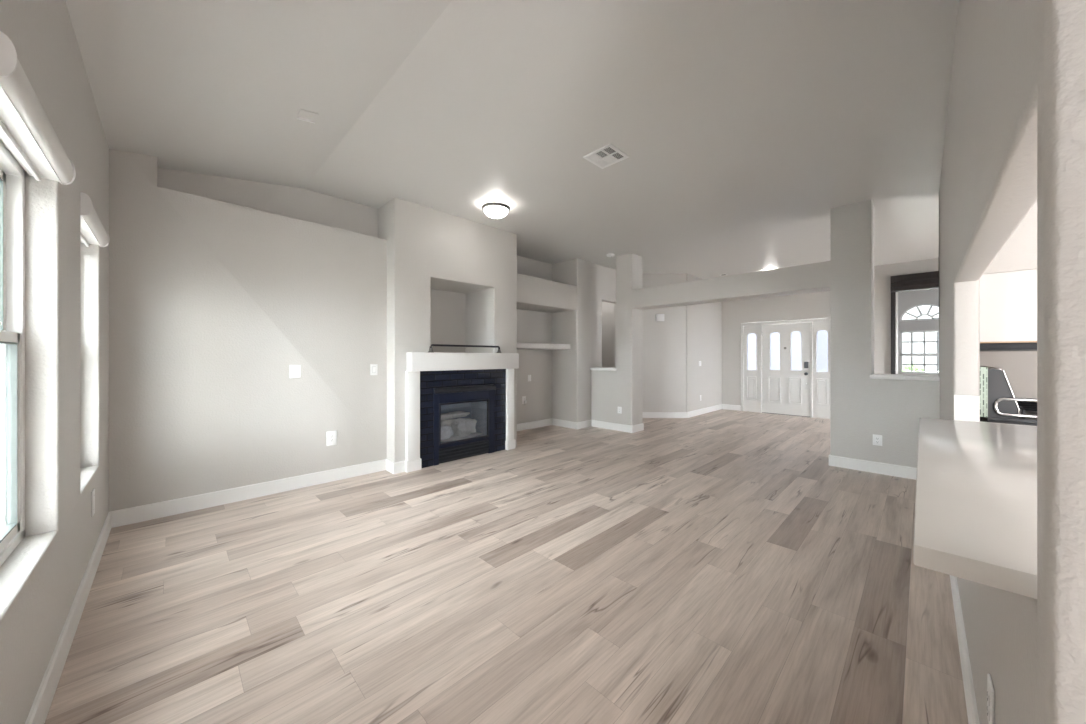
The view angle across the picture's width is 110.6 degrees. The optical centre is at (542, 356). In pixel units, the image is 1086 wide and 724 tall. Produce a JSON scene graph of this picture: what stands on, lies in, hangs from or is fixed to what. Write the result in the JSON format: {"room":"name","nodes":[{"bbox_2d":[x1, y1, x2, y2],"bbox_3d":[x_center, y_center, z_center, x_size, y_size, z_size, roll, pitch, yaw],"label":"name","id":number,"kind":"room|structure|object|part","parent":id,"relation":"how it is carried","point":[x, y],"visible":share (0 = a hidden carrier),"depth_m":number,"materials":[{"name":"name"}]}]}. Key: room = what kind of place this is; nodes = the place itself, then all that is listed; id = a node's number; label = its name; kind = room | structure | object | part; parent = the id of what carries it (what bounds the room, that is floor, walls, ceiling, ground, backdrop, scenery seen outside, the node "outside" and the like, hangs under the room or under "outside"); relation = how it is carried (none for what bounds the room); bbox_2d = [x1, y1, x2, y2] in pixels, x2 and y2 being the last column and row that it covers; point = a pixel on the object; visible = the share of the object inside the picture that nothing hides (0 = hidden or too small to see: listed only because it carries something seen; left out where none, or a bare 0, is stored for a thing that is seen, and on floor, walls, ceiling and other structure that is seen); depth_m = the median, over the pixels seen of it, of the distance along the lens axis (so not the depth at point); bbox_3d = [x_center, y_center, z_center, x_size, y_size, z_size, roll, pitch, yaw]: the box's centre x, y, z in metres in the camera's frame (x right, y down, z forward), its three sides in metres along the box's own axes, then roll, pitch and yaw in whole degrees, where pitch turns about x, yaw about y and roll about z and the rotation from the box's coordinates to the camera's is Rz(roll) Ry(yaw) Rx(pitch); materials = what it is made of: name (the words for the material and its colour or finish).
{"room":"living room","nodes":[
{"label":"living room","id":0,"kind":"room"},
{"bbox_2d":[0,0,108,723],"bbox_3d":[-0.682,-0.255,0.098,0.170,3.210,9.500,0,0,-45],"label":"wall","id":1,"kind":"structure","parent":0,"point":[67,280],"depth_m":1.57,"materials":[{"name":"beige paint"}]},
{"bbox_2d":[0,140,24,565],"bbox_3d":[-1.824,-0.013,1.208,0.082,1.475,0.815,0,0,-45],"label":"window","id":2,"kind":"structure","parent":1,"relation":"in","point":[12,175],"depth_m":1.46,"materials":[{"name":"glass"}]},
{"bbox_3d":[-1.840,-0.384,1.193,0.026,0.658,0.741,0,0,-45],"label":"sash","id":3,"kind":"part","parent":2,"relation":"part of","materials":[{"name":"white plastic"}]},
{"bbox_3d":[-1.817,0.296,1.215,0.004,0.703,0.661,0,0,-45],"label":"pane","id":4,"kind":"part","parent":2,"relation":"part of","materials":[{"name":"clear glass"}]},
{"bbox_3d":[-1.817,0.296,1.215,0.026,0.783,0.741,0,0,-45],"label":"sash","id":5,"kind":"part","parent":2,"relation":"part of","materials":[{"name":"white plastic"}]},
{"bbox_2d":[0,31,75,184],"bbox_3d":[-1.750,-0.783,1.271,0.116,0.139,0.880,0,0,-45],"label":"roller shade","id":6,"kind":"object","parent":1,"relation":"attached to","point":[26,129],"visible":1,"depth_m":1.22,"materials":[{"name":"white fabric"}]},
{"bbox_3d":[-1.772,-0.725,1.249,0.013,0.022,0.780,0,0,-45],"label":"rail","id":7,"kind":"part","parent":6,"relation":"part of","materials":[{"name":"white plastic"}]},
{"bbox_2d":[25,512,110,723],"bbox_3d":[-0.356,1.242,-0.100,0.014,0.135,8.360,0,0,-45],"label":"baseboard","id":8,"kind":"structure","parent":1,"relation":"attached to","point":[38,713],"depth_m":1.62,"materials":[{"name":"white paint"}]},
{"bbox_2d":[91,488,94,516],"bbox_3d":[-2.689,0.870,2.248,0.008,0.150,0.090,0,0,-45],"label":"cover plate","id":9,"kind":"object","parent":1,"relation":"attached to","point":[93,490],"visible":1,"depth_m":2.24,"materials":[{"name":"white plastic"}]},
{"bbox_2d":[80,192,109,246],"bbox_3d":[-2.683,-0.783,2.212,0.116,0.139,0.800,0,0,-45],"label":"roller shade","id":10,"kind":"object","parent":1,"relation":"attached to","point":[92,231],"visible":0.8,"depth_m":2.17,"materials":[{"name":"white fabric"}]},
{"bbox_3d":[-2.706,-0.725,2.190,0.013,0.022,0.700,0,0,-45],"label":"rail","id":11,"kind":"part","parent":10,"relation":"part of","materials":[{"name":"white plastic"}]},
{"bbox_2d":[109,149,386,511],"bbox_3d":[-2.683,-0.255,3.769,2.400,3.210,0.430,0,0,-45],"label":"wall","id":12,"kind":"structure","parent":0,"point":[218,285],"depth_m":3.38,"materials":[{"name":"beige paint"}]},
{"bbox_2d":[110,459,405,527],"bbox_3d":[-2.428,1.242,3.562,2.230,0.135,0.224,0,0,-45],"label":"baseboard","id":13,"kind":"structure","parent":12,"relation":"attached to","point":[127,516],"depth_m":3.41,"materials":[{"name":"white paint"}]},
{"bbox_2d":[289,365,300,377],"bbox_3d":[-2.437,0.142,3.699,0.098,0.130,0.014,0,0,-45],"label":"light switch","id":14,"kind":"object","parent":12,"relation":"attached to","point":[294,370],"visible":1,"depth_m":3.69,"materials":[{"name":"white plastic"}]},
{"bbox_2d":[326,430,336,445],"bbox_3d":[-2.209,0.848,3.929,0.098,0.150,0.009,0,0,-45],"label":"wall outlet","id":15,"kind":"object","parent":12,"relation":"attached to","point":[331,436],"visible":1,"depth_m":3.93,"materials":[{"name":"white plastic"}]},
{"bbox_2d":[370,364,377,374],"bbox_3d":[-1.901,0.142,4.231,0.080,0.125,0.014,0,0,-45],"label":"light switch","id":16,"kind":"object","parent":12,"relation":"attached to","point":[373,367],"visible":1,"depth_m":4.23,"materials":[{"name":"white plastic"}]},
{"bbox_2d":[378,197,516,461],"bbox_3d":[-1.425,-0.255,5.235,1.800,3.210,1.160,0,0,-45],"label":"wall","id":17,"kind":"structure","parent":0,"point":[452,279],"depth_m":4.66,"materials":[{"name":"beige paint"}]},
{"bbox_2d":[44,409,967,723],"bbox_3d":[3.810,1.400,5.893,14.690,0.200,11.400,0,0,-45],"label":"floor","id":18,"kind":"structure","parent":0,"point":[715,567],"depth_m":2.00,"materials":[{"name":"wood"}]},
{"bbox_2d":[405,352,518,472],"bbox_3d":[-0.957,0.624,4.783,1.602,1.352,0.139,0,0,-45],"label":"fireplace surround","id":19,"kind":"object","parent":18,"relation":"on","point":[426,371],"visible":1,"depth_m":4.53,"materials":[{"name":"paint"}]},
{"bbox_3d":[-1.493,0.731,4.311,0.152,1.138,0.054,0,0,-45],"label":"leg","id":20,"kind":"part","parent":19,"relation":"part of","materials":[{"name":"white paint"}]},
{"bbox_2d":[428,344,500,352],"bbox_3d":[-0.959,-0.102,4.782,1.086,0.100,0.072,0,0,-45],"label":"rail","id":21,"kind":"object","parent":19,"relation":"on","point":[446,345],"visible":0.87,"depth_m":4.71,"materials":[{"name":"black metal"}]},
{"bbox_3d":[-0.472,0.731,5.324,0.128,1.138,0.054,0,0,-45],"label":"leg","id":22,"kind":"part","parent":19,"relation":"part of","materials":[{"name":"white paint"}]},
{"bbox_2d":[433,384,495,465],"bbox_3d":[-1.151,0.838,4.979,0.910,0.925,0.550,0,0,-45],"label":"fireplace insert","id":23,"kind":"object","parent":18,"relation":"on","point":[478,400],"visible":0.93,"depth_m":4.87,"materials":[{"name":"black metal"}]},
{"bbox_2d":[441,432,481,441],"bbox_3d":[-1.159,1.064,5.011,0.766,0.014,0.341,0,0,-45],"label":"bed","id":24,"kind":"object","parent":23,"relation":"in","point":[453,437],"visible":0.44,"depth_m":4.94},
{"bbox_2d":[441,425,453,439],"bbox_3d":[-1.254,0.956,4.753,0.257,0.176,0.152,0,0,-45],"label":"log","id":25,"kind":"object","parent":24,"relation":"on","point":[446,430],"visible":0.62,"depth_m":4.71,"materials":[{"name":"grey wood"}]},
{"bbox_2d":[441,419,454,429],"bbox_3d":[-1.235,0.942,5.086,0.603,0.222,0.157,0,0,-45],"label":"log","id":26,"kind":"object","parent":24,"relation":"on","point":[443,422],"visible":0.11,"depth_m":4.98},
{"bbox_2d":[441,411,469,419],"bbox_3d":[-1.227,0.779,5.011,0.151,0.085,0.579,0,0,39],"label":"log","id":27,"kind":"object","parent":26,"relation":"on","point":[456,414],"visible":0.71,"depth_m":4.98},
{"bbox_2d":[451,418,476,436],"bbox_3d":[-1.044,0.928,4.988,0.335,0.252,0.179,0,0,-45],"label":"log","id":28,"kind":"object","parent":24,"relation":"on","point":[462,427],"visible":0.99,"depth_m":4.91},
{"bbox_2d":[439,440,487,463],"bbox_3d":[-1.022,1.205,4.832,0.744,0.190,0.020,0,0,-45],"label":"grille","id":29,"kind":"object","parent":23,"relation":"attached to","point":[483,440],"depth_m":4.80,"materials":[{"name":"black metal"}]},
{"bbox_3d":[-0.995,0.817,4.804,0.745,0.503,0.027,0,0,-45],"label":"glass frame","id":30,"kind":"part","parent":23,"relation":"part of","materials":[{"name":"black metal"}]},
{"bbox_2d":[434,385,495,393],"bbox_3d":[-0.969,0.408,4.796,0.910,0.067,0.034,0,0,-45],"label":"hood","id":31,"kind":"object","parent":23,"relation":"attached to","point":[478,388],"depth_m":4.79,"materials":[{"name":"black metal"}]},
{"bbox_2d":[980,366,1036,425],"bbox_3d":[3.260,0.674,2.357,0.776,1.212,0.677,0,0,-45],"label":"gas range","id":32,"kind":"object","parent":18,"relation":"on","point":[1003,407],"visible":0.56,"depth_m":2.29,"materials":[{"name":"grey metal"}]},
{"bbox_2d":[980,367,987,416],"bbox_3d":[2.711,0.216,2.320,0.005,0.308,0.044,0,0,-45],"label":"printed card","id":33,"kind":"object","parent":32,"relation":"attached to","point":[983,370],"visible":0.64,"depth_m":2.31,"materials":[{"name":"white paper"}]},
{"bbox_2d":[980,417,1036,425],"bbox_3d":[3.253,0.838,2.372,0.760,0.885,0.645,0,0,-45],"label":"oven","id":34,"kind":"object","parent":32,"relation":"in","point":[982,419],"depth_m":2.27,"materials":[{"name":"grey metal"}]},
{"bbox_2d":[984,409,1036,423],"bbox_3d":[3.256,0.383,2.369,0.764,0.025,0.656,0,0,-45],"label":"cooktop","id":35,"kind":"object","parent":32,"relation":"in","point":[995,418],"depth_m":2.28,"materials":[{"name":"black metal"}]},
{"bbox_3d":[2.887,0.302,2.196,0.020,0.116,0.332,0,0,-45],"label":"spill rail","id":36,"kind":"part","parent":32,"relation":"part of","materials":[{"name":"silver metal"}]},
{"bbox_3d":[1.925,0.857,1.322,2.505,0.886,0.360,0,0,-45],"label":"base cabinet","id":37,"kind":"object","parent":18,"relation":"on","visible":0},
{"bbox_2d":[913,394,1036,598],"bbox_3d":[1.752,0.318,1.325,2.264,0.191,0.612,0,0,-45],"label":"countertop","id":38,"kind":"structure","parent":37,"relation":"on","point":[976,500],"depth_m":0.98,"materials":[{"name":"white stone"}]},
{"bbox_2d":[65,0,958,278],"bbox_3d":[3.842,-1.810,5.925,15.000,0.540,11.400,0,0,-45],"label":"ceiling","id":39,"kind":"structure","parent":0,"point":[740,125],"depth_m":2.66,"materials":[{"name":"beige paint"}]},
{"bbox_2d":[296,109,318,122],"bbox_3d":[-1.685,-1.725,2.695,0.117,0.036,0.116,0,0,-45],"label":"cover plate","id":40,"kind":"object","parent":39,"relation":"attached to","point":[304,115],"visible":1,"depth_m":2.69,"materials":[{"name":"beige paint"}]},
{"bbox_2d":[482,202,509,218],"bbox_3d":[-0.548,-1.694,4.386,0.333,0.172,0.333,0,0,-45],"label":"ceiling light","id":41,"kind":"object","parent":39,"relation":"attached to","point":[496,210],"visible":1,"depth_m":4.29,"materials":[{"name":"white glass"}]},
{"bbox_2d":[583,143,628,168],"bbox_3d":[0.559,-1.774,3.334,0.290,0.012,0.295,0,0,-45],"label":"ceiling vent","id":42,"kind":"object","parent":39,"relation":"in","point":[608,155],"visible":1,"depth_m":3.32,"materials":[{"name":"white plastic"}]},
{"bbox_2d":[517,274,576,312],"bbox_3d":[-0.214,-1.062,6.463,1.800,0.437,0.721,0,0,-45],"label":"wall","id":43,"kind":"structure","parent":0,"point":[533,294],"depth_m":6.28,"materials":[{"name":"beige paint"}]},
{"bbox_2d":[517,256,615,423],"bbox_3d":[0.391,-0.255,7.202,3.900,3.210,0.925,0,0,-45],"label":"wall","id":44,"kind":"structure","parent":0,"point":[559,387],"depth_m":6.96,"materials":[{"name":"beige paint"}]},
{"bbox_2d":[522,396,525,404],"bbox_3d":[-0.323,0.778,6.691,0.085,0.160,0.044,0,0,-45],"label":"outlet","id":45,"kind":"object","parent":44,"relation":"attached to","point":[523,397],"visible":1,"depth_m":6.69,"materials":[{"name":"white plastic"}]},
{"bbox_2d":[517,343,569,349],"bbox_3d":[-0.239,-0.185,6.474,1.626,0.090,0.468,0,0,-45],"label":"wall shelf","id":46,"kind":"object","parent":44,"relation":"attached to","point":[542,346],"visible":0.56,"depth_m":6.38,"materials":[{"name":"paint"}]},
{"bbox_2d":[517,418,643,432],"bbox_3d":[0.351,1.242,6.746,2.837,0.135,0.980,0,0,-8],"label":"baseboard","id":47,"kind":"structure","parent":44,"relation":"attached to","point":[546,422],"depth_m":6.83,"materials":[{"name":"white paint"}]},
{"bbox_2d":[642,404,740,417],"bbox_3d":[3.199,1.242,8.406,3.444,0.135,0.586,0,0,-28],"label":"baseboard","id":48,"kind":"structure","parent":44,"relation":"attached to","point":[720,406],"depth_m":8.07,"materials":[{"name":"white paint"}]},
{"bbox_2d":[602,301,613,367],"bbox_3d":[1.040,-0.255,8.251,1.700,3.210,1.250,0,0,-45],"label":"wall","id":49,"kind":"structure","parent":0,"point":[607,308],"depth_m":8.35,"materials":[{"name":"beige paint"}]},
{"bbox_2d":[642,274,685,411],"bbox_3d":[2.424,-0.255,8.108,1.321,3.210,0.170,0,0,0],"label":"wall","id":50,"kind":"structure","parent":0,"point":[663,342],"depth_m":8.02,"materials":[{"name":"beige paint"}]},
{"bbox_2d":[656,314,663,320],"bbox_3d":[2.494,-0.840,8.000,0.170,0.150,0.045,0,0,0],"label":"door chime","id":51,"kind":"object","parent":50,"relation":"attached to","point":[659,317],"visible":1,"depth_m":7.98,"materials":[{"name":"white plastic"}]},
{"bbox_2d":[686,274,721,411],"bbox_3d":[3.769,-0.255,8.817,2.130,3.210,0.150,0,0,-45],"label":"wall","id":52,"kind":"structure","parent":0,"point":[703,321],"depth_m":8.63,"materials":[{"name":"beige paint"}]},
{"bbox_2d":[591,191,1036,467],"bbox_3d":[4.026,-0.255,4.170,0.350,3.210,8.650,0,0,-45],"label":"wall","id":53,"kind":"structure","parent":0,"point":[861,407],"depth_m":4.42,"materials":[{"name":"beige paint"}]},
{"bbox_2d":[590,367,615,370],"bbox_3d":[1.226,0.223,6.992,0.410,0.045,0.570,0,0,-45],"label":"ledge","id":54,"kind":"object","parent":53,"relation":"on","point":[596,368],"visible":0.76,"depth_m":6.86,"materials":[{"name":"white paint"}]},
{"bbox_2d":[829,455,916,479],"bbox_3d":[3.877,1.242,4.310,0.364,0.135,0.919,0,0,-45],"label":"baseboard","id":55,"kind":"structure","parent":53,"relation":"attached to","point":[837,461],"depth_m":4.21,"materials":[{"name":"white paint"}]},
{"bbox_2d":[873,434,881,445],"bbox_3d":[3.739,0.930,4.204,0.009,0.118,0.080,0,0,-45],"label":"wall outlet","id":56,"kind":"object","parent":53,"relation":"attached to","point":[877,439],"visible":1,"depth_m":4.20,"materials":[{"name":"white plastic"}]},
{"bbox_2d":[870,374,939,380],"bbox_3d":[4.013,0.223,4.183,0.410,0.045,0.543,0,0,-45],"label":"ledge","id":57,"kind":"object","parent":53,"relation":"on","point":[873,376],"visible":0.92,"depth_m":4.07,"materials":[{"name":"white paint"}]},
{"bbox_2d":[722,258,938,405],"bbox_3d":[7.194,-0.255,6.770,0.150,3.210,7.880,0,0,-45],"label":"wall","id":58,"kind":"structure","parent":0,"point":[816,305],"depth_m":8.29,"materials":[{"name":"beige paint"}]},
{"bbox_2d":[741,318,829,418],"bbox_3d":[5.449,0.242,8.449,0.162,2.115,1.830,0,0,-45],"label":"door","id":59,"kind":"structure","parent":58,"relation":"in","point":[785,365],"depth_m":8.42,"materials":[{"name":"white paint"}]},
{"bbox_3d":[4.953,-0.128,8.928,0.012,0.925,0.240,0,0,-45],"label":"pane moulding","id":60,"kind":"part","parent":59,"relation":"part of","materials":[{"name":"white paint"}]},
{"bbox_3d":[4.973,-0.127,8.948,0.006,0.893,0.208,0,0,-45],"label":"frosted pane","id":61,"kind":"part","parent":59,"relation":"part of","materials":[{"name":"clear glass"}]},
{"bbox_3d":[5.312,-0.139,8.607,0.006,0.878,0.206,0,0,-45],"label":"frosted pane","id":62,"kind":"part","parent":59,"relation":"part of","materials":[{"name":"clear glass"}]},
{"bbox_3d":[5.438,-0.140,8.445,0.012,0.910,0.646,0,0,-45],"label":"pane moulding","id":63,"kind":"part","parent":59,"relation":"part of","materials":[{"name":"white paint"}]},
{"bbox_3d":[5.599,-0.139,8.318,0.006,0.878,0.208,0,0,-45],"label":"frosted pane","id":64,"kind":"part","parent":59,"relation":"part of","materials":[{"name":"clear glass"}]},
{"bbox_3d":[5.911,-0.128,7.962,0.012,0.925,0.234,0,0,-45],"label":"pane moulding","id":65,"kind":"part","parent":59,"relation":"part of","materials":[{"name":"white paint"}]},
{"bbox_3d":[5.932,-0.127,7.982,0.006,0.893,0.202,0,0,-45],"label":"frosted pane","id":66,"kind":"part","parent":59,"relation":"part of","materials":[{"name":"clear glass"}]},
{"bbox_2d":[891,271,938,373],"bbox_3d":[7.160,-0.121,6.716,0.255,2.838,1.390,0,0,-45],"label":"window frame","id":67,"kind":"structure","parent":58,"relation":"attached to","point":[926,280],"depth_m":7.05,"materials":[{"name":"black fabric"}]},
{"bbox_2d":[898,289,938,375],"bbox_3d":[10.643,-0.255,9.256,0.150,3.210,4.150,0,0,-45],"label":"wall","id":68,"kind":"structure","parent":0,"point":[906,300],"depth_m":9.94,"materials":[{"name":"beige paint"}]},
{"bbox_2d":[899,304,938,373],"bbox_3d":[10.002,-0.475,9.860,0.050,1.830,0.950,0,0,-45],"label":"window","id":69,"kind":"structure","parent":68,"relation":"in","point":[930,305],"depth_m":9.95,"materials":[{"name":"white plastic"}]},
{"bbox_3d":[10.002,-0.130,9.860,0.050,1.140,0.950,0,0,-45],"label":"frame","id":70,"kind":"part","parent":69,"relation":"part of","materials":[{"name":"white plastic"}]},
{"bbox_3d":[10.002,-1.175,9.860,0.050,0.430,0.950,0,0,-45],"label":"arch frame","id":71,"kind":"part","parent":69,"relation":"part of","materials":[{"name":"white plastic"}]},
{"bbox_2d":[983,202,1036,274],"bbox_3d":[3.554,-1.180,2.949,2.200,1.360,0.420,0,0,-45],"label":"wall","id":72,"kind":"structure","parent":0,"point":[1019,253],"depth_m":2.18,"materials":[{"name":"beige paint"}]},
{"bbox_2d":[939,0,1085,723],"bbox_3d":[2.578,-0.255,2.300,5.040,3.210,0.105,0,0,-45],"label":"wall","id":73,"kind":"structure","parent":0,"point":[1015,140],"depth_m":0.62,"materials":[{"name":"beige paint"}]},
{"bbox_2d":[950,575,979,723],"bbox_3d":[2.444,1.242,2.177,4.704,0.135,0.119,0,0,-45],"label":"baseboard","id":74,"kind":"structure","parent":73,"relation":"attached to","point":[972,712],"depth_m":1.49,"materials":[{"name":"white paint"}]},
{"bbox_2d":[987,673,994,723],"bbox_3d":[1.163,0.905,0.978,0.080,0.120,0.009,0,0,-45],"label":"wall outlet","id":75,"kind":"object","parent":73,"relation":"attached to","point":[990,690],"visible":1,"depth_m":0.96,"materials":[{"name":"white plastic"}]},
{"bbox_2d":[987,687,989,705],"bbox_3d":[1.161,0.885,0.980,0.034,0.029,0.002,0,0,-45],"label":"socket","id":76,"kind":"object","parent":75,"relation":"attached to","point":[988,689],"depth_m":0.97,"materials":[{"name":"white plastic"}]},
{"bbox_2d":[987,702,989,720],"bbox_3d":[1.161,0.924,0.980,0.034,0.029,0.002,0,0,-45],"label":"socket","id":77,"kind":"object","parent":75,"relation":"attached to","point":[988,706],"depth_m":0.97,"materials":[{"name":"white plastic"}]},
{"bbox_2d":[980,269,1036,342],"bbox_3d":[3.529,-0.292,2.904,2.100,0.416,0.376,0,0,-45],"label":"upper cabinet","id":78,"kind":"object","parent":73,"relation":"attached to","point":[1008,300],"visible":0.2,"depth_m":2.21,"materials":[{"name":"white paint"}]},
{"bbox_2d":[980,343,1036,351],"bbox_3d":[3.106,-0.062,2.478,0.860,0.042,0.383,0,0,-45],"label":"range hood","id":79,"kind":"object","parent":78,"relation":"attached to","point":[984,347],"visible":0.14,"depth_m":2.24,"materials":[{"name":"black metal"}]},
{"label":"outside","id":80,"kind":"structure","parent":0,"visible":0},
{"bbox_3d":[3.578,1.660,10.592,100.000,0.280,90.000,0,0,-45],"label":"ground","id":81,"kind":"structure","parent":80,"visible":0},
{"bbox_2d":[902,365,923,371],"bbox_3d":[11.868,0.883,12.172,1.274,1.319,1.004,0,0,-45],"label":"shrub","id":82,"kind":"object","parent":81,"relation":"on","point":[908,366],"visible":0.16,"depth_m":12.03,"materials":[{"name":"green plant"}]}
]}

